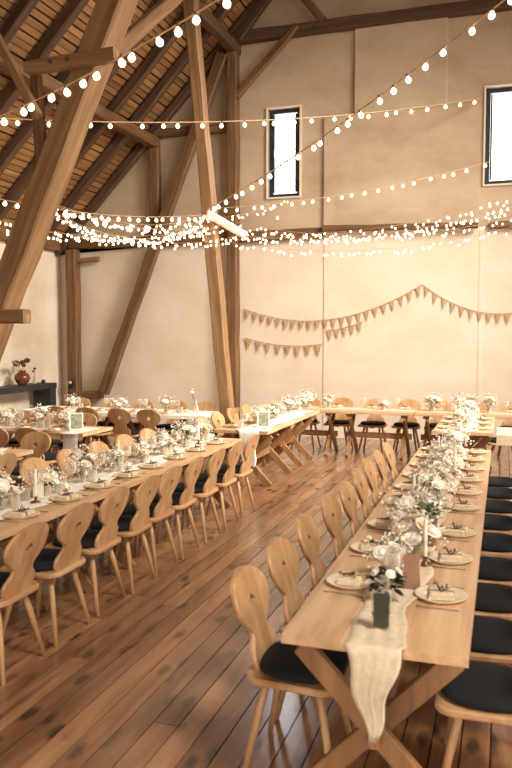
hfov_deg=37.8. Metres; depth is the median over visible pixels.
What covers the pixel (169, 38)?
rafter
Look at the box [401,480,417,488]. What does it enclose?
folded napkin
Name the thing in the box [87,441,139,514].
chair
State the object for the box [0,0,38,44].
rafter
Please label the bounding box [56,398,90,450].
chair
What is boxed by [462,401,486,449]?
chair
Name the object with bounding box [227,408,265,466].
chair
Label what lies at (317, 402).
chair
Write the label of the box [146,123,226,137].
beam
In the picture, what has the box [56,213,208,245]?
fairy lights
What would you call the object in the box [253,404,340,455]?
trestle table
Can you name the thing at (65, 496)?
folded napkin
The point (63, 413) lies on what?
flower arrangement
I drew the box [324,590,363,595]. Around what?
knife
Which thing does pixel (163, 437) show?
flower arrangement
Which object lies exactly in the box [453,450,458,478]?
candle
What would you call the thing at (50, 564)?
chair
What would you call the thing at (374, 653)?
table runner
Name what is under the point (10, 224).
fairy lights
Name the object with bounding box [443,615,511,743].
chair
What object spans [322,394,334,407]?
flower arrangement
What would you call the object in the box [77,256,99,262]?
stub
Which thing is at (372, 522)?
dinner plate
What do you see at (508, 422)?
chair
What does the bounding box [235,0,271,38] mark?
brace
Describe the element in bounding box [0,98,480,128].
festoon lights
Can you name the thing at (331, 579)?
dinner plate
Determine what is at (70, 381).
power socket
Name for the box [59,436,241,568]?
trestle table
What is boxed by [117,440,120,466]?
candle
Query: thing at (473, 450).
folded napkin
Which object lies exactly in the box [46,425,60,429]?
folded napkin
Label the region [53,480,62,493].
water glass
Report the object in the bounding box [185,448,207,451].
dinner plate
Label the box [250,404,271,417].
flower arrangement
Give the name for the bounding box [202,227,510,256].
fairy lights
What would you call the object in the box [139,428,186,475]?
chair
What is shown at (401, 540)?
tealight
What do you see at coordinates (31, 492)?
dinner plate
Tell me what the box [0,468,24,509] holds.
flower arrangement
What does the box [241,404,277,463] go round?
chair
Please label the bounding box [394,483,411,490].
dinner plate
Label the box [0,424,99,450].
table runner
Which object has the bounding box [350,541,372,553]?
dinner plate
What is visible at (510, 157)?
festoon lights
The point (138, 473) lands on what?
dinner plate
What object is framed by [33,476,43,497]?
menu card
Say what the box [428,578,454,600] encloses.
folded napkin
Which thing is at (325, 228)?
tie beam
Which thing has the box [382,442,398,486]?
chair
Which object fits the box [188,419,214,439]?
flower arrangement
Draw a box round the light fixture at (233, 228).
[205,210,247,238]
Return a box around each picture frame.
[69,413,82,429]
[257,411,269,426]
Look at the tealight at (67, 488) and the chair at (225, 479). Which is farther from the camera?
the chair at (225, 479)
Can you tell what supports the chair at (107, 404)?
on the floor
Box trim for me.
[477,230,483,401]
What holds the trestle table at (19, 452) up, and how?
on the floor
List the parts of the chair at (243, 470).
leg, leg, seat, backrest, leg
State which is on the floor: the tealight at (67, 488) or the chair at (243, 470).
the chair at (243, 470)
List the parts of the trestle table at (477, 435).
leg, leg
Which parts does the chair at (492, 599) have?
seat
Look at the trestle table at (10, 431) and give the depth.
9.51 m
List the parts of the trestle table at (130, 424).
leg, leg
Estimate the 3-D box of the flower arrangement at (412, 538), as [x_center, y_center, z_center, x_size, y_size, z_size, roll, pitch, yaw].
[0.866,0.796,4.038,0.337,0.266,0.303,-2,4,-23]
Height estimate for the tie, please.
0.130 m
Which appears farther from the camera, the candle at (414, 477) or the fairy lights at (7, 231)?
the fairy lights at (7, 231)
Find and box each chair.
[0,428,22,484]
[0,453,16,474]
[0,470,54,550]
[0,503,94,647]
[0,522,48,685]
[0,535,14,556]
[7,411,37,465]
[9,431,50,486]
[15,428,61,485]
[19,457,65,546]
[43,412,64,469]
[45,487,129,616]
[46,406,84,455]
[54,413,96,471]
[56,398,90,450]
[56,449,122,538]
[75,407,113,457]
[86,475,159,593]
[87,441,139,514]
[98,398,119,441]
[108,408,141,458]
[111,465,181,575]
[115,434,161,476]
[127,399,153,428]
[136,409,173,436]
[138,457,203,559]
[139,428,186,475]
[156,400,186,436]
[164,448,225,543]
[182,401,216,458]
[186,441,242,529]
[196,416,240,480]
[201,407,238,457]
[206,434,259,517]
[211,412,252,477]
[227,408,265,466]
[230,565,351,767]
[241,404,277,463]
[266,537,356,729]
[291,398,320,450]
[295,514,326,596]
[320,495,347,565]
[324,397,352,450]
[338,481,361,542]
[351,468,372,523]
[358,398,387,453]
[362,458,381,509]
[373,450,389,497]
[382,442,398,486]
[391,399,420,451]
[424,400,451,446]
[434,661,511,767]
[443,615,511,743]
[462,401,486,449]
[474,582,511,620]
[478,556,511,585]
[480,532,511,559]
[483,514,511,534]
[485,499,511,515]
[487,437,511,471]
[487,487,511,500]
[488,476,511,487]
[496,402,511,459]
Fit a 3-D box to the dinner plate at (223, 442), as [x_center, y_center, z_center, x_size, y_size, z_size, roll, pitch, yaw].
[-0.448,0.650,8.278,0.242,0.018,0.242,1,4,18]
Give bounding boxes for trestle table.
[0,485,118,593]
[2,423,111,464]
[2,448,32,469]
[41,414,109,449]
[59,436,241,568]
[128,417,194,443]
[213,417,299,486]
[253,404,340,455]
[261,409,319,466]
[281,507,483,767]
[338,407,417,459]
[376,447,490,516]
[415,409,511,446]
[432,415,494,468]
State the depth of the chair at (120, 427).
11.10 m
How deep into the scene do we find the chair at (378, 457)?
6.98 m
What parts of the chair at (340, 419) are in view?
seat, backrest, leg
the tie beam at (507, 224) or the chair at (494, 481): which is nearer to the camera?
the chair at (494, 481)
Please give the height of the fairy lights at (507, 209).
0.383 m
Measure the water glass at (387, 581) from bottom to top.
0.100 m
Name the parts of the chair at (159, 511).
leg, leg, leg, seat, backrest, leg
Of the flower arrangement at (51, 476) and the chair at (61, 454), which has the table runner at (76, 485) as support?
the flower arrangement at (51, 476)
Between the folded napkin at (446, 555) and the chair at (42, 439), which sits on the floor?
the chair at (42, 439)
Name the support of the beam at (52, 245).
on the wall at (39, 341)
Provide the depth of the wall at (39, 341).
15.21 m
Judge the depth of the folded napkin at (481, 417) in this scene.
10.61 m
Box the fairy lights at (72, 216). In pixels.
[59,205,207,230]
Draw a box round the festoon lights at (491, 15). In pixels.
[209,0,511,210]
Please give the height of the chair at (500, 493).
0.874 m
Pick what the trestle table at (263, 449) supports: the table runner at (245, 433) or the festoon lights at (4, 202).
the table runner at (245, 433)
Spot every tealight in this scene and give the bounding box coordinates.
[8,494,15,503]
[63,482,70,490]
[126,462,131,468]
[397,533,404,545]
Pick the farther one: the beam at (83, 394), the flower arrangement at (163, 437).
the beam at (83, 394)
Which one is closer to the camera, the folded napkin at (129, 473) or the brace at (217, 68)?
the folded napkin at (129, 473)
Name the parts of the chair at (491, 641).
leg, seat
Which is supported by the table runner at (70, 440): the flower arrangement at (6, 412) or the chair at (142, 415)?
the flower arrangement at (6, 412)
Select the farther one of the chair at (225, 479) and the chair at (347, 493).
the chair at (225, 479)
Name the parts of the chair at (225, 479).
leg, leg, seat, backrest, leg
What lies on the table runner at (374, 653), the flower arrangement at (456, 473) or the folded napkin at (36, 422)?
the flower arrangement at (456, 473)
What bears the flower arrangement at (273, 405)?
on the table runner at (245, 433)
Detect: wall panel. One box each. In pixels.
[323,103,480,441]
[354,17,448,114]
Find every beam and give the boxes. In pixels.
[0,226,64,250]
[68,227,322,249]
[78,391,103,398]
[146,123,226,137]
[215,0,511,45]
[322,222,477,231]
[490,221,511,228]
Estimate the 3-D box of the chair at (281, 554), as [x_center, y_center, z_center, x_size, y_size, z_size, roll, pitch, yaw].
[0.326,1.264,3.903,0.524,0.874,0.460,1,4,20]
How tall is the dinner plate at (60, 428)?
0.018 m
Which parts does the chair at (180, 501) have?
leg, leg, leg, seat, backrest, leg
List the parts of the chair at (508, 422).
leg, backrest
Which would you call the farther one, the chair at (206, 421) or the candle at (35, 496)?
the chair at (206, 421)
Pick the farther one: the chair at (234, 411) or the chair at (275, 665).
the chair at (234, 411)
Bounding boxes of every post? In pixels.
[0,0,137,360]
[65,249,81,406]
[149,147,160,235]
[183,0,234,436]
[226,51,239,419]
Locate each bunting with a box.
[244,337,321,357]
[245,285,421,330]
[326,321,362,340]
[423,285,511,323]
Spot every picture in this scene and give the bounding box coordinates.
[71,414,81,428]
[258,413,268,425]
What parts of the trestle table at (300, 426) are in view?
leg, leg, leg, leg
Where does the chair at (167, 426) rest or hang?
on the floor
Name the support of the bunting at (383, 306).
hanging from the wall at (169, 350)
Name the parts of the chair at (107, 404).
backrest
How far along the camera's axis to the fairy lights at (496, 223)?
11.34 m
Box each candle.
[31,469,40,503]
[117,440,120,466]
[196,422,201,444]
[412,474,415,496]
[421,519,431,566]
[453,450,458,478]
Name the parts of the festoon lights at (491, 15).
bulb, bulb, bulb, bulb, bulb, bulb, bulb, bulb, bulb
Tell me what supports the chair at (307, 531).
on the floor
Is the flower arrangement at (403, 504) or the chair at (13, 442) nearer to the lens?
the flower arrangement at (403, 504)
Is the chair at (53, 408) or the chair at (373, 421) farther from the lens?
the chair at (373, 421)
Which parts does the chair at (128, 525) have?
leg, leg, seat, leg, backrest, leg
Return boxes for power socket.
[68,379,73,387]
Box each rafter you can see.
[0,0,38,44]
[0,0,89,120]
[0,0,159,219]
[0,70,70,175]
[6,0,206,243]
[46,0,238,240]
[54,0,256,255]
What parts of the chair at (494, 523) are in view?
seat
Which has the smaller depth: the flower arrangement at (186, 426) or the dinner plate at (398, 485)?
the dinner plate at (398, 485)
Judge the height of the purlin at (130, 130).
0.221 m
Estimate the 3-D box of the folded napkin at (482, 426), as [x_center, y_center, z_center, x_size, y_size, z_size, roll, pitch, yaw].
[2.885,0.535,9.527,0.119,0.066,0.150,1,4,20]
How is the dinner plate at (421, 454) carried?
on the trestle table at (480, 499)
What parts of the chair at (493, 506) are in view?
seat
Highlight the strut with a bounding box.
[30,74,46,166]
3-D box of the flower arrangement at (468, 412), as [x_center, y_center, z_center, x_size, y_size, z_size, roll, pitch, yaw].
[2.707,0.406,9.683,0.338,0.307,0.340,3,5,37]
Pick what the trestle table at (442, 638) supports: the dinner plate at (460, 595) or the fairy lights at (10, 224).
the dinner plate at (460, 595)
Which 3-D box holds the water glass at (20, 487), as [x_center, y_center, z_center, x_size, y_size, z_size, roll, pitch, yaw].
[-1.670,0.798,5.405,0.072,0.100,0.070,1,4,18]
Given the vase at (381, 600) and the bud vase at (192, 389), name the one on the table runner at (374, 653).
the vase at (381, 600)
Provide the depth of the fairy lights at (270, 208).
13.04 m
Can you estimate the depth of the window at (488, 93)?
13.08 m
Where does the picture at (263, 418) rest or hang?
attached to the picture frame at (263, 417)
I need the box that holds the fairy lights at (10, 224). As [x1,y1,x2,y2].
[0,220,222,246]
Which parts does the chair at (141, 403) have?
backrest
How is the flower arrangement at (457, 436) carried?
on the table runner at (374, 653)
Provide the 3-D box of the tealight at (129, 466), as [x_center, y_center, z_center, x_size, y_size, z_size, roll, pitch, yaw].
[-1.133,0.725,6.673,0.060,0.060,0.060,1,4,18]
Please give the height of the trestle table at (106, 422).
0.770 m
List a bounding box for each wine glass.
[383,550,400,593]
[389,543,405,584]
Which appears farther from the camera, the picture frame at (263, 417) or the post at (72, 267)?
the post at (72, 267)
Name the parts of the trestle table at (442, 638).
leg, leg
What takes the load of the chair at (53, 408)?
on the floor
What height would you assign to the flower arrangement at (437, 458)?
0.256 m
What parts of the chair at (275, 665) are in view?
backrest, leg, leg, seat, leg, leg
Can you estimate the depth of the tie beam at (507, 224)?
12.96 m
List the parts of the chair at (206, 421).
backrest, leg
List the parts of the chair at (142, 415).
backrest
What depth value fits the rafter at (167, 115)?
14.96 m
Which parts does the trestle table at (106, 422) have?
leg, leg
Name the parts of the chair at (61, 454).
backrest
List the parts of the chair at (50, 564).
leg, leg, seat, leg, backrest, leg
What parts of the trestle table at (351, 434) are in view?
leg, leg, leg, leg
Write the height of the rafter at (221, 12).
9.079 m
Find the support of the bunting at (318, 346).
hanging from the wall at (169, 350)
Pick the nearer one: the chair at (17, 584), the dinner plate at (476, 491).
the chair at (17, 584)
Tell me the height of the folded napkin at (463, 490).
0.066 m
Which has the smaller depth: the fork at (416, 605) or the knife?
the fork at (416, 605)
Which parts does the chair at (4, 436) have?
backrest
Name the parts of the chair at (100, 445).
backrest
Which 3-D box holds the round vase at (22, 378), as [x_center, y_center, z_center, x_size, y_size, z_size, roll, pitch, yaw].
[-4.435,-0.230,14.039,0.300,0.523,0.537,1,4,18]
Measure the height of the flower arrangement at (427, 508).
0.257 m
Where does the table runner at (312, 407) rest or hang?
on the trestle table at (330, 433)
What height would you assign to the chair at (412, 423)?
0.874 m
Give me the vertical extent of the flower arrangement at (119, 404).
0.249 m
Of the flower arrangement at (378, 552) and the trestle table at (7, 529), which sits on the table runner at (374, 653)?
the flower arrangement at (378, 552)
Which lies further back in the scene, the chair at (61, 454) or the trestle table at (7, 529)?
the chair at (61, 454)
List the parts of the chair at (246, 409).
backrest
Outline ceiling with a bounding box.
[0,0,253,238]
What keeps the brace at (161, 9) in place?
attached to the post at (109, 21)
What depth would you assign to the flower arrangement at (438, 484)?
4.86 m
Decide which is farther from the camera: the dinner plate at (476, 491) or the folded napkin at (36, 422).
the folded napkin at (36, 422)
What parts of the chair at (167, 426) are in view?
seat, backrest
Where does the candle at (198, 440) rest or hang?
on the table runner at (76, 485)
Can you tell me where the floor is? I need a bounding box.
[0,428,511,767]
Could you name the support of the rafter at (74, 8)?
attached to the ceiling
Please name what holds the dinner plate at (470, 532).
on the trestle table at (442, 638)
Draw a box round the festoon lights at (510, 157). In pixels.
[208,155,511,212]
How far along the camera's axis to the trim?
13.27 m
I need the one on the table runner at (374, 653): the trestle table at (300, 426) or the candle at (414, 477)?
the candle at (414, 477)
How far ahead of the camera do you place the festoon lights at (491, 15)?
7.94 m
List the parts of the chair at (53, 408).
backrest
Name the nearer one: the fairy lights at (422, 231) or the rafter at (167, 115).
the fairy lights at (422, 231)
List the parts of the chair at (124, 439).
backrest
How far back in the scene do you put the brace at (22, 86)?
7.53 m
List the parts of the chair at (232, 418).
backrest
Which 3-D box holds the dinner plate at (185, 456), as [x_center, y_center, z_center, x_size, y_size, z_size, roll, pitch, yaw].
[-0.782,0.716,7.274,0.242,0.018,0.242,1,4,18]
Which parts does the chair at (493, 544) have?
seat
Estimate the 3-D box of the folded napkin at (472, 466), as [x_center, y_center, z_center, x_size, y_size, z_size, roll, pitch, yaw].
[1.926,0.723,6.669,0.119,0.066,0.150,1,4,15]
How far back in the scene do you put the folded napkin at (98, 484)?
5.87 m
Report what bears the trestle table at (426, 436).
on the floor
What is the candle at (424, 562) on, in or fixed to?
on the table runner at (374, 653)
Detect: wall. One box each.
[0,241,61,435]
[60,0,511,443]
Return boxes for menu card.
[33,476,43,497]
[404,554,419,588]
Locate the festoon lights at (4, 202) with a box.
[1,199,205,221]
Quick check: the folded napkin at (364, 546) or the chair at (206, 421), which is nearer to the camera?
the folded napkin at (364, 546)
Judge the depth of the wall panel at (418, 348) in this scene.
13.61 m
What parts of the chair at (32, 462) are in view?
backrest, leg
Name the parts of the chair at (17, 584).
leg, seat, backrest, leg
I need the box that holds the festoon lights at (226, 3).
[0,0,230,125]
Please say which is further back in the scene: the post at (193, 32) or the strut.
the post at (193, 32)
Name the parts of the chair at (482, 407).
backrest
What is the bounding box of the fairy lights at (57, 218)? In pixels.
[55,217,243,249]
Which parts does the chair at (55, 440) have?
backrest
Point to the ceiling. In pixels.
(45, 13)
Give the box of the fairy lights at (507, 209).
[245,205,509,245]
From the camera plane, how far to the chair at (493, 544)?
5.16 m
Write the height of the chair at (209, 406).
0.874 m
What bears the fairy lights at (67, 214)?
hanging from the post at (109, 21)
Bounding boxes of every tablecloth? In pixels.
[20,406,218,419]
[496,427,511,446]
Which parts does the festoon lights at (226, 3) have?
bulb, bulb, bulb, bulb, bulb, bulb, bulb, bulb, bulb, bulb, bulb, bulb, bulb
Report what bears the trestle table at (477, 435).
on the floor
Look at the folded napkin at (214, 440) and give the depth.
8.23 m
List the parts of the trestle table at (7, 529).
leg, leg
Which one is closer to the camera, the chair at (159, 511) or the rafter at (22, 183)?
the chair at (159, 511)
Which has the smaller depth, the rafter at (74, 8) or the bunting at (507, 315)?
the rafter at (74, 8)
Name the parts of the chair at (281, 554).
leg, seat, backrest, leg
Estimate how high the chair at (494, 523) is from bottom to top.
0.874 m
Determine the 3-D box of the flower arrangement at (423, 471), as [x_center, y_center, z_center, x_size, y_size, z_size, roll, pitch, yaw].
[1.239,0.698,5.284,0.341,0.299,0.379,-1,4,-17]
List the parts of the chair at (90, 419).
seat, backrest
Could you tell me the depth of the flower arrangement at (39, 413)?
9.66 m
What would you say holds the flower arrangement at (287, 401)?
on the table runner at (245, 433)
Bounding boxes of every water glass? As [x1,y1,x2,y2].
[9,494,19,507]
[20,487,29,499]
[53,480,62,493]
[87,469,95,480]
[374,577,389,591]
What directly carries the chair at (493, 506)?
on the floor
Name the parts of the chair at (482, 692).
leg, seat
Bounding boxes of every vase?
[12,358,30,385]
[188,388,198,412]
[371,586,390,628]
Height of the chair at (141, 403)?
0.874 m
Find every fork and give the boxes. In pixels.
[416,605,458,610]
[432,566,465,569]
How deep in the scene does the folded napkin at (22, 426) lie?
9.50 m
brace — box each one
[0,34,42,119]
[98,51,226,394]
[114,0,182,63]
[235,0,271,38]
[236,23,298,98]
[301,0,325,22]
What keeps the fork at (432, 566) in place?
on the trestle table at (442, 638)
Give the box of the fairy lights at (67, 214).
[57,207,208,235]
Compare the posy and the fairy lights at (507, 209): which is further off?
the fairy lights at (507, 209)
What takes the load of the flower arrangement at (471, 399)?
on the table runner at (470, 429)
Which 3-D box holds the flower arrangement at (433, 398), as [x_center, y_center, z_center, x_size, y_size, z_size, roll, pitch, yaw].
[2.765,0.273,11.729,0.386,0.304,0.348,1,4,15]
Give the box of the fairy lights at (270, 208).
[199,200,287,222]
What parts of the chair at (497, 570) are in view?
seat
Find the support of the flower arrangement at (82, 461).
on the table runner at (76, 485)
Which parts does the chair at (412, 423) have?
leg, leg, seat, backrest, leg, leg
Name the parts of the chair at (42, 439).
seat, backrest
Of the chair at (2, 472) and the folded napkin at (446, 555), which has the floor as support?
the chair at (2, 472)
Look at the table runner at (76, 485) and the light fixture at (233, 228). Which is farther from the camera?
the light fixture at (233, 228)
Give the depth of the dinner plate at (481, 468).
6.64 m
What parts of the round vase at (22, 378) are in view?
stem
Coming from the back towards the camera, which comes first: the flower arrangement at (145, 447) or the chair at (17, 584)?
the flower arrangement at (145, 447)
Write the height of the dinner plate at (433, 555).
0.018 m
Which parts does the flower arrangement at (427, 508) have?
glass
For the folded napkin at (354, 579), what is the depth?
3.58 m
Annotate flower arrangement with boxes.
[0,404,20,425]
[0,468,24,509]
[25,463,69,494]
[29,403,50,425]
[52,407,81,427]
[63,444,100,482]
[64,393,80,406]
[96,444,128,471]
[111,395,129,408]
[128,437,157,461]
[146,426,184,454]
[158,394,174,410]
[171,417,198,447]
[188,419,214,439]
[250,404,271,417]
[266,400,286,418]
[281,394,297,413]
[291,394,310,409]
[298,389,318,406]
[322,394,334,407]
[362,531,413,578]
[376,399,391,409]
[378,486,444,532]
[387,506,448,556]
[404,462,458,501]
[408,501,448,546]
[412,471,455,517]
[419,451,454,471]
[419,460,465,493]
[420,392,444,408]
[426,438,466,458]
[430,443,469,474]
[435,424,473,445]
[440,429,466,447]
[448,393,472,404]
[451,403,478,424]
[455,400,479,421]
[458,394,479,408]
[479,393,498,411]
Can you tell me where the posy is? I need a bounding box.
[365,564,407,599]
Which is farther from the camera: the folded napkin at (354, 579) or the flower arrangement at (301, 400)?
the flower arrangement at (301, 400)
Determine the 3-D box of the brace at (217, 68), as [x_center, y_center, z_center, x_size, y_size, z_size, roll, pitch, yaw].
[-1.896,-3.057,14.870,2.867,6.624,0.157,1,4,18]
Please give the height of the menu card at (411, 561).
0.159 m
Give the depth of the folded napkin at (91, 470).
6.48 m
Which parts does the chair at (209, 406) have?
backrest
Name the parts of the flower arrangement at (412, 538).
stem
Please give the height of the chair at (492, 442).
0.874 m
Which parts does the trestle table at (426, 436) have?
leg, leg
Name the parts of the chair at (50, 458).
backrest, seat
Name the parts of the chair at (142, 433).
backrest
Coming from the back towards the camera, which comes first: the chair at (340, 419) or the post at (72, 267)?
the post at (72, 267)
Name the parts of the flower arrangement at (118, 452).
stem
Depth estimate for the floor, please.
4.44 m
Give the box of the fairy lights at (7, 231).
[5,227,206,242]
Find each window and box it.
[266,104,301,199]
[483,83,511,186]
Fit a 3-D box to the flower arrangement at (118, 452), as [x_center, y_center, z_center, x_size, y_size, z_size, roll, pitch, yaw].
[-1.251,0.645,6.527,0.276,0.242,0.307,-1,4,-21]
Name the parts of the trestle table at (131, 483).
leg, leg, leg, leg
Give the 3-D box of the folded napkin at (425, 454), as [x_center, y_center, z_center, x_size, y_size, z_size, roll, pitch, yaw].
[1.700,0.677,7.357,0.119,0.066,0.150,1,4,16]
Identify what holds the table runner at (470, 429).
on the trestle table at (477, 435)
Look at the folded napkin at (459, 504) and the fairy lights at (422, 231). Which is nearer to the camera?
the folded napkin at (459, 504)
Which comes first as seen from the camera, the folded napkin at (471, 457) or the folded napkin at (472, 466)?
the folded napkin at (472, 466)
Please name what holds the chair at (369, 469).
on the floor
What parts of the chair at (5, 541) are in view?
leg, seat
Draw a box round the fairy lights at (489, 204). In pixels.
[247,197,509,238]
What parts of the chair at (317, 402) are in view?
leg, backrest, leg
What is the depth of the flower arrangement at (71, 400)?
12.03 m
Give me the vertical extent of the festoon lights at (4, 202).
0.451 m
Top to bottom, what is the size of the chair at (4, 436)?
0.874 m
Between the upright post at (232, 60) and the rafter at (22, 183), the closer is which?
the rafter at (22, 183)
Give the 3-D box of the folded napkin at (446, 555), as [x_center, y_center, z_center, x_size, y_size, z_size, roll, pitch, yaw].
[1.036,0.898,3.989,0.119,0.066,0.150,1,4,12]
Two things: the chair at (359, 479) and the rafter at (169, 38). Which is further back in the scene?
the rafter at (169, 38)
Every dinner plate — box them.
[2,490,32,496]
[3,510,40,519]
[43,428,62,431]
[49,494,82,501]
[84,482,114,488]
[113,472,141,478]
[139,464,164,468]
[163,455,187,459]
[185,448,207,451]
[205,441,225,444]
[326,572,368,589]
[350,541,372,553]
[367,519,400,529]
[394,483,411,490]
[414,585,467,603]
[416,453,431,458]
[427,550,472,564]
[439,526,476,537]
[445,502,479,511]
[452,488,481,495]
[456,476,483,482]
[458,465,485,470]
[461,457,486,461]
[466,449,487,453]
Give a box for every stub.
[0,309,30,323]
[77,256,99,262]
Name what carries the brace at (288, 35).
attached to the upright post at (232, 60)
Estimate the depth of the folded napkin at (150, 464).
6.73 m
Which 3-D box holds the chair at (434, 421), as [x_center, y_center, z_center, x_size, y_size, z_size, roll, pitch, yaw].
[2.989,0.719,12.211,0.460,0.874,0.524,1,4,16]
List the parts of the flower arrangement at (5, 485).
stem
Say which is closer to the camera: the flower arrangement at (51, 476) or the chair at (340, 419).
the flower arrangement at (51, 476)
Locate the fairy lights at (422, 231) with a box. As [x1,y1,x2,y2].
[246,210,509,243]
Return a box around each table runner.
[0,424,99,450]
[0,437,223,519]
[236,410,316,466]
[260,405,511,414]
[344,448,467,742]
[448,415,479,431]
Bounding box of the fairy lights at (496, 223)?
[211,216,511,241]
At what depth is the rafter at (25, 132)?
12.08 m
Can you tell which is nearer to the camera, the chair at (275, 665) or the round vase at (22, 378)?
the chair at (275, 665)
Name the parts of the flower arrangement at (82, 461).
stem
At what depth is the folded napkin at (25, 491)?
5.58 m
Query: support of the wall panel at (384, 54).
attached to the wall at (169, 350)
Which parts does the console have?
panel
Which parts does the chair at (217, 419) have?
backrest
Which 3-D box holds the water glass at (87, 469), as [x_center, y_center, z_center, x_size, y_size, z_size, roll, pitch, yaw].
[-1.349,0.751,6.119,0.072,0.100,0.070,1,4,18]
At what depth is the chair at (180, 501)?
6.60 m
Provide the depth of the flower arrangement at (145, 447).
6.93 m
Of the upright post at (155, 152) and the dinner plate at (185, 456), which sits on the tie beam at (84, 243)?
the upright post at (155, 152)
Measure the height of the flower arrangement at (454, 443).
0.267 m
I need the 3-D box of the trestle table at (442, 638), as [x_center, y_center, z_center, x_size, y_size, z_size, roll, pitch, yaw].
[0.815,1.324,4.034,0.729,0.770,2.350,1,4,18]
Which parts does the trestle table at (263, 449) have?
leg, leg, leg, leg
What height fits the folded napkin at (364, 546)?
0.066 m
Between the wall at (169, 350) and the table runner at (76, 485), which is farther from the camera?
the wall at (169, 350)
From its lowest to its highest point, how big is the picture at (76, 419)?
0.182 m
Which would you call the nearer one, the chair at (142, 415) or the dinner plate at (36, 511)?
the dinner plate at (36, 511)
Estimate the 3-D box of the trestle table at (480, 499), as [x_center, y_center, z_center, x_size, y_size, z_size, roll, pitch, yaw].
[1.651,1.159,6.553,0.729,0.770,2.950,1,4,18]
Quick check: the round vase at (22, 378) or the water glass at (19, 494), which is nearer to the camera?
the water glass at (19, 494)
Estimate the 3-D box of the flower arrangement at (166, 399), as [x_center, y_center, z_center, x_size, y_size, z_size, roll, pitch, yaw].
[-1.398,0.299,11.557,0.264,0.278,0.249,3,5,34]
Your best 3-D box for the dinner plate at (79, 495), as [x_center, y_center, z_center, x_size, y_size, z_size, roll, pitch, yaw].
[-1.385,0.836,5.455,0.242,0.018,0.242,1,4,18]
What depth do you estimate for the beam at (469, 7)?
13.34 m
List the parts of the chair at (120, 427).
backrest, seat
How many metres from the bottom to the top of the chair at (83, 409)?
0.874 m
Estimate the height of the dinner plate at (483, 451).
0.018 m
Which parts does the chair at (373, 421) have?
leg, leg, seat, backrest, leg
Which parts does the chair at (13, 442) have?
seat, backrest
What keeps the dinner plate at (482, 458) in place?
on the trestle table at (480, 499)
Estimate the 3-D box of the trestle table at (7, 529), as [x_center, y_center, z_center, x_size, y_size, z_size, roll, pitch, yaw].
[-1.882,1.282,4.668,0.729,0.770,2.900,1,4,18]
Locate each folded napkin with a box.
[6,488,30,495]
[8,504,35,517]
[15,424,29,428]
[29,420,42,424]
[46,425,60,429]
[54,490,78,500]
[75,468,94,472]
[89,478,109,487]
[117,469,136,476]
[143,460,159,467]
[167,452,183,458]
[189,443,203,450]
[209,438,222,442]
[336,571,365,586]
[360,539,378,551]
[376,517,394,527]
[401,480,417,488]
[422,452,434,456]
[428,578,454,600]
[438,546,461,562]
[441,423,450,427]
[444,520,467,535]
[453,496,470,509]
[457,484,473,493]
[461,471,476,480]
[465,461,478,469]
[467,452,480,459]
[470,446,481,452]
[477,424,486,428]
[478,420,487,423]
[480,414,488,418]
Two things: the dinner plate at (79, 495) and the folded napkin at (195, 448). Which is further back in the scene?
the folded napkin at (195, 448)
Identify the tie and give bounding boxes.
[23,46,119,75]
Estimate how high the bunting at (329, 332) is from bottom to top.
0.376 m
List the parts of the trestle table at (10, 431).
leg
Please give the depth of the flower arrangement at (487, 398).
11.44 m
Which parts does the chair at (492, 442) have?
leg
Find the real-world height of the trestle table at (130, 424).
0.770 m
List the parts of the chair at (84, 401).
backrest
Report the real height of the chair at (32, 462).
0.874 m
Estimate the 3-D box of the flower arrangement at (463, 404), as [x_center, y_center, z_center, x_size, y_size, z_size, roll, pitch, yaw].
[2.894,0.369,10.253,0.348,0.304,0.386,3,5,40]
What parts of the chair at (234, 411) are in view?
backrest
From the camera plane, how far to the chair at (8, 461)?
6.88 m
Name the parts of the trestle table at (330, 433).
leg, leg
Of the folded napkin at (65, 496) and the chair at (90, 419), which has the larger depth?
the chair at (90, 419)
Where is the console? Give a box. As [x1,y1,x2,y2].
[0,382,56,417]
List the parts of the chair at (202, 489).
leg, leg, leg, seat, backrest, leg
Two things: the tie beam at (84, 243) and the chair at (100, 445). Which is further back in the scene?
the tie beam at (84, 243)
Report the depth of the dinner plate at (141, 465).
6.74 m
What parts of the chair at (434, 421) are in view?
backrest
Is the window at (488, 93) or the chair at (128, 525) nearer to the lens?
the chair at (128, 525)
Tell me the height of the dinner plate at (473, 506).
0.018 m
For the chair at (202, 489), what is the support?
on the floor
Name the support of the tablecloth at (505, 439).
on the trestle table
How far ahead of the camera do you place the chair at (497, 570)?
4.60 m
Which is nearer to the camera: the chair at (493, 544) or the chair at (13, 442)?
the chair at (493, 544)
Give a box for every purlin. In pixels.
[0,55,159,147]
[180,0,240,55]
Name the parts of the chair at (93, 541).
leg, leg, seat, leg, backrest, leg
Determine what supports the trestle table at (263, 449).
on the floor
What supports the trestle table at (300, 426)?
on the floor
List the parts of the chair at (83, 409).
backrest, seat, leg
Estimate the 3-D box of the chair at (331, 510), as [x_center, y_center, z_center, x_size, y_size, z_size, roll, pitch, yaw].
[0.697,1.193,4.978,0.524,0.874,0.460,1,4,19]
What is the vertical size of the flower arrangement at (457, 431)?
0.303 m
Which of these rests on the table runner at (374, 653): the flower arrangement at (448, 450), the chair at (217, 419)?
the flower arrangement at (448, 450)
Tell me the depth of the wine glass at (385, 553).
3.45 m
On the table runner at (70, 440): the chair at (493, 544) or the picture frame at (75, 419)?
the picture frame at (75, 419)
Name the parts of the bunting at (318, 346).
cord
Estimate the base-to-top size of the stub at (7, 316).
0.154 m
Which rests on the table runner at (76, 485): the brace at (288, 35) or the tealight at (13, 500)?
the tealight at (13, 500)
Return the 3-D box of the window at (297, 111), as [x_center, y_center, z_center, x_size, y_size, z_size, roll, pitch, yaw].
[0.551,-4.403,14.269,0.690,1.720,0.205,1,4,18]
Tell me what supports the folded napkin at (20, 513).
on the dinner plate at (36, 511)

